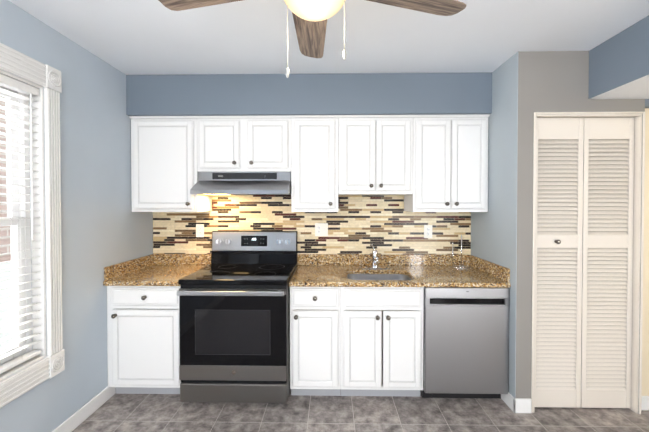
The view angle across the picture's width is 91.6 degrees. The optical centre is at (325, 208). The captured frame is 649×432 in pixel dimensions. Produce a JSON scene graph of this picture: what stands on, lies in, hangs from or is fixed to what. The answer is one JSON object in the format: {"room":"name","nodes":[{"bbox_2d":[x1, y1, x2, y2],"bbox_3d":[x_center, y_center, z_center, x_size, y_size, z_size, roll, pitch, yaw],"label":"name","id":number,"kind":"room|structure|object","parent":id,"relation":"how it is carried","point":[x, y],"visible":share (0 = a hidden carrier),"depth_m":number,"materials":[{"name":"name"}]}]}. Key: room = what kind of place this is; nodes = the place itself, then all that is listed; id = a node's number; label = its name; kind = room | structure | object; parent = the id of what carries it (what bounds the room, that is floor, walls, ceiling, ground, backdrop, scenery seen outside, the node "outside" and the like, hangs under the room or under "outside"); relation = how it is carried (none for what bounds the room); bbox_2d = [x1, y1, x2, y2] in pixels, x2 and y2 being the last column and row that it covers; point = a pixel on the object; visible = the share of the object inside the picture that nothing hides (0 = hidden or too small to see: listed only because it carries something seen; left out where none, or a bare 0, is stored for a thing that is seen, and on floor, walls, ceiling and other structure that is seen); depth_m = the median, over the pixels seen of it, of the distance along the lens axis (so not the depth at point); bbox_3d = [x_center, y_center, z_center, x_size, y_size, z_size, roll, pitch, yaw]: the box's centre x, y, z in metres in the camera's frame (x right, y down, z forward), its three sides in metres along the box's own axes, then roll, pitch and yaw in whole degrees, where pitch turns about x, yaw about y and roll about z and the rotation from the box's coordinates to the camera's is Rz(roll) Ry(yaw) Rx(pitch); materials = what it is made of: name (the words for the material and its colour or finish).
{"room":"kitchen","nodes":[
{"label":"kitchen","id":0,"kind":"room"},
{"bbox_2d":[0,0,152,431],"bbox_3d":[-1.716,0.187,0.664,0.160,2.477,4.817,0,1,1],"label":"wall","id":1,"kind":"structure","parent":0,"point":[103,225],"depth_m":2.10,"materials":[{"name":"blue paint"}]},
{"bbox_2d":[0,43,64,407],"bbox_3d":[-1.687,0.086,1.260,0.190,1.806,1.299,0,1,1],"label":"window","id":2,"kind":"structure","parent":1,"relation":"in","point":[48,78],"depth_m":1.80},
{"bbox_2d":[0,74,41,373],"bbox_3d":[-1.654,0.080,1.260,0.060,1.506,1.076,0,1,1],"label":"window blinds","id":3,"kind":"object","parent":2,"relation":"attached to","point":[17,86],"visible":1,"depth_m":1.69,"materials":[{"name":"white plastic"}]},
{"bbox_2d":[52,386,115,431],"bbox_3d":[-1.634,1.379,0.407,0.014,0.100,3.975,0,1,1],"label":"baseboard","id":4,"kind":"structure","parent":1,"relation":"attached to","point":[75,420],"depth_m":2.11,"materials":[{"name":"white wood"}]},
{"bbox_2d":[126,72,491,115],"bbox_3d":[-0.143,-0.918,2.696,2.917,0.320,0.370,0,1,1],"label":"wall","id":5,"kind":"structure","parent":0,"point":[320,94],"depth_m":2.51,"materials":[{"name":"blue paint"}]},
{"bbox_2d":[9,0,648,74],"bbox_3d":[0.789,-1.084,0.821,5.164,0.060,5.250,0,1,1],"label":"ceiling","id":6,"kind":"structure","parent":0,"point":[142,37],"depth_m":1.92,"materials":[{"name":"white paint"}]},
{"bbox_2d":[159,0,465,77],"bbox_3d":[-0.055,-0.774,1.205,1.322,0.568,1.290,0,1,1],"label":"ceiling fan","id":7,"kind":"object","parent":6,"relation":"hanging from","point":[310,17],"visible":1,"depth_m":1.35,"materials":[{"name":"brown wood"}]},
{"bbox_2d":[589,15,648,98],"bbox_3d":[2.481,-0.881,0.223,1.460,0.326,3.806,0,1,1],"label":"beam","id":8,"kind":"structure","parent":6,"relation":"attached to","point":[618,65],"depth_m":1.92,"materials":[{"name":"blue paint"}]},
{"bbox_2d":[72,389,648,431],"bbox_3d":[0.789,1.453,0.855,5.164,0.060,5.250,0,1,1],"label":"floor","id":9,"kind":"structure","parent":0,"point":[164,413],"depth_m":2.13,"materials":[{"name":"tile"}]},
{"bbox_2d":[107,286,180,393],"bbox_3d":[-1.320,0.976,2.609,0.562,0.848,0.629,0,1,1],"label":"base cabinet","id":10,"kind":"object","parent":9,"relation":"on","point":[143,336],"depth_m":2.30,"materials":[{"name":"white wood"}]},
{"bbox_2d":[177,231,297,402],"bbox_3d":[-0.648,0.803,2.518,0.770,1.196,0.727,0,1,1],"label":"range","id":11,"kind":"object","parent":9,"relation":"on","point":[234,314],"visible":1,"depth_m":2.21,"materials":[{"name":"black metal"}]},
{"bbox_2d":[290,287,294,394],"bbox_3d":[-0.648,0.976,2.598,0.855,0.848,0.629,0,1,1],"label":"base cabinet","id":12,"kind":"object","parent":9,"relation":"on","point":[292,289],"depth_m":2.29,"materials":[{"name":"white wood"}]},
{"bbox_2d":[103,254,510,287],"bbox_3d":[-0.146,0.485,2.573,2.913,0.133,0.649,0,1,1],"label":"countertop","id":13,"kind":"structure","parent":12,"relation":"on","point":[334,270],"depth_m":2.61,"materials":[{"name":"brown stone"}]},
{"bbox_2d":[361,244,388,268],"bbox_3d":[0.427,0.412,2.698,0.250,0.209,0.188,0,1,1],"label":"faucet","id":14,"kind":"object","parent":13,"relation":"on","point":[375,258],"visible":1,"depth_m":2.73,"materials":[{"name":"silver metal"}]},
{"bbox_2d":[347,274,411,279],"bbox_3d":[0.421,0.640,2.493,0.528,0.170,0.377,0,1,1],"label":"sink basin","id":15,"kind":"object","parent":13,"relation":"in","point":[377,277],"visible":0.15,"depth_m":2.67,"materials":[{"name":"silver metal"}]},
{"bbox_2d":[452,234,470,269],"bbox_3d":[1.183,0.368,2.749,0.158,0.295,0.158,0,1,1],"label":"paper towel holder","id":16,"kind":"object","parent":13,"relation":"on","point":[460,267],"visible":1,"depth_m":2.75,"materials":[{"name":"silver metal"}]},
{"bbox_2d":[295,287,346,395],"bbox_3d":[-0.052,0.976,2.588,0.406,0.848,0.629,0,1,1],"label":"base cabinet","id":17,"kind":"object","parent":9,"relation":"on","point":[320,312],"depth_m":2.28,"materials":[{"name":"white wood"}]},
{"bbox_2d":[347,287,423,396],"bbox_3d":[0.395,0.976,2.580,0.632,0.848,0.629,0,1,1],"label":"base cabinet","id":18,"kind":"object","parent":9,"relation":"on","point":[357,341],"depth_m":2.27,"materials":[{"name":"white wood"}]},
{"bbox_2d":[422,287,509,397],"bbox_3d":[1.011,0.978,2.551,0.593,0.845,0.619,0,1,1],"label":"dishwasher","id":19,"kind":"object","parent":9,"relation":"on","point":[466,343],"visible":0.9,"depth_m":2.24,"materials":[{"name":"silver metal"}]},
{"bbox_2d":[471,51,644,413],"bbox_3d":[1.741,0.161,2.584,0.855,2.477,0.860,0,1,1],"label":"wall","id":20,"kind":"structure","parent":0,"point":[526,85],"depth_m":2.17,"materials":[{"name":"grey paint"}]},
{"bbox_2d":[535,118,634,407],"bbox_3d":[1.787,0.381,2.193,0.689,2.024,0.059,0,1,1],"label":"bifold closet door","id":21,"kind":"structure","parent":20,"relation":"in","point":[584,251],"depth_m":2.20,"materials":[{"name":"beige wood"}]},
{"bbox_2d":[531,112,644,413],"bbox_3d":[1.787,0.373,2.198,0.743,2.063,0.103,0,1,1],"label":"trim","id":22,"kind":"structure","parent":20,"relation":"attached to","point":[638,250],"depth_m":2.16,"materials":[{"name":"white wood"}]},
{"bbox_2d":[642,99,648,395],"bbox_3d":[2.755,0.185,0.805,1.232,2.477,5.250,0,1,1],"label":"wall","id":23,"kind":"structure","parent":0,"point":[645,358],"depth_m":2.19,"materials":[{"name":"beige paint"}]},
{"bbox_2d":[641,396,648,409],"bbox_3d":[2.703,1.355,2.192,1.082,0.100,0.014,0,1,1],"label":"baseboard","id":24,"kind":"structure","parent":23,"relation":"attached to","point":[645,399],"depth_m":2.19,"materials":[{"name":"white wood"}]},
{"bbox_3d":[-0.219,0.156,2.972,3.077,2.477,0.150,0,1,1],"label":"wall","id":25,"kind":"structure","parent":0,"visible":0},
{"bbox_2d":[129,116,211,211],"bbox_3d":[-1.323,-0.367,2.735,0.547,0.782,0.343,0,1,1],"label":"upper cabinet","id":26,"kind":"object","parent":25,"relation":"attached to","point":[163,148],"depth_m":2.57,"materials":[{"name":"white wood"}]},
{"bbox_2d":[197,116,244,173],"bbox_3d":[-0.856,-0.533,2.725,0.384,0.451,0.343,0,1,1],"label":"upper cabinet","id":27,"kind":"object","parent":25,"relation":"attached to","point":[220,139],"depth_m":2.56,"materials":[{"name":"white wood"}]},
{"bbox_2d":[245,115,292,173],"bbox_3d":[-0.472,-0.533,2.719,0.384,0.451,0.343,0,1,1],"label":"upper cabinet","id":28,"kind":"object","parent":25,"relation":"attached to","point":[268,138],"depth_m":2.55,"materials":[{"name":"white wood"}]},
{"bbox_2d":[190,172,290,194],"bbox_3d":[-0.666,-0.210,2.659,0.758,0.186,0.462,0,1,1],"label":"range hood","id":29,"kind":"object","parent":28,"relation":"attached to","point":[243,183],"visible":0.98,"depth_m":2.54,"materials":[{"name":"silver metal"}]},
{"bbox_2d":[153,195,470,254],"bbox_3d":[-0.140,0.045,2.890,2.915,0.739,0.008,0,1,1],"label":"tile backsplash","id":30,"kind":"structure","parent":25,"relation":"attached to","point":[382,224],"depth_m":2.88,"materials":[{"name":"tile"}]},
{"bbox_2d":[196,224,203,236],"bbox_3d":[-1.158,0.201,2.901,0.075,0.120,0.008,0,1,1],"label":"electrical outlet","id":31,"kind":"object","parent":30,"relation":"attached to","point":[199,230],"visible":1,"depth_m":2.90,"materials":[{"name":"white plastic"}]},
{"bbox_2d":[315,223,327,235],"bbox_3d":[-0.040,0.191,2.878,0.118,0.120,0.016,0,1,1],"label":"electrical outlet","id":32,"kind":"object","parent":30,"relation":"attached to","point":[321,229],"visible":1,"depth_m":2.88,"materials":[{"name":"white plastic"}]},
{"bbox_2d":[424,225,431,237],"bbox_3d":[0.931,0.206,2.866,0.075,0.120,0.008,0,1,1],"label":"electrical outlet","id":33,"kind":"object","parent":30,"relation":"attached to","point":[427,231],"visible":1,"depth_m":2.86,"materials":[{"name":"white plastic"}]},
{"bbox_2d":[291,115,340,211],"bbox_3d":[-0.087,-0.367,2.714,0.383,0.782,0.343,0,1,1],"label":"upper cabinet","id":34,"kind":"object","parent":25,"relation":"attached to","point":[316,176],"depth_m":2.55,"materials":[{"name":"white wood"}]},
{"bbox_2d":[341,115,416,197],"bbox_3d":[0.407,-0.439,2.705,0.600,0.637,0.343,0,1,1],"label":"upper cabinet","id":35,"kind":"object","parent":25,"relation":"attached to","point":[379,152],"depth_m":2.54,"materials":[{"name":"white wood"}]},
{"bbox_2d":[404,114,489,211],"bbox_3d":[1.010,-0.367,2.696,0.602,0.782,0.343,0,1,1],"label":"upper cabinet","id":36,"kind":"object","parent":25,"relation":"attached to","point":[429,163],"depth_m":2.53,"materials":[{"name":"white wood"}]},
{"label":"outside","id":37,"kind":"structure","parent":0,"visible":0},
{"bbox_2d":[0,96,11,351],"bbox_3d":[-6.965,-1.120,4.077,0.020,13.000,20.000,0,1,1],"label":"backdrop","id":38,"kind":"structure","parent":37,"point":[5,283],"depth_m":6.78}
]}

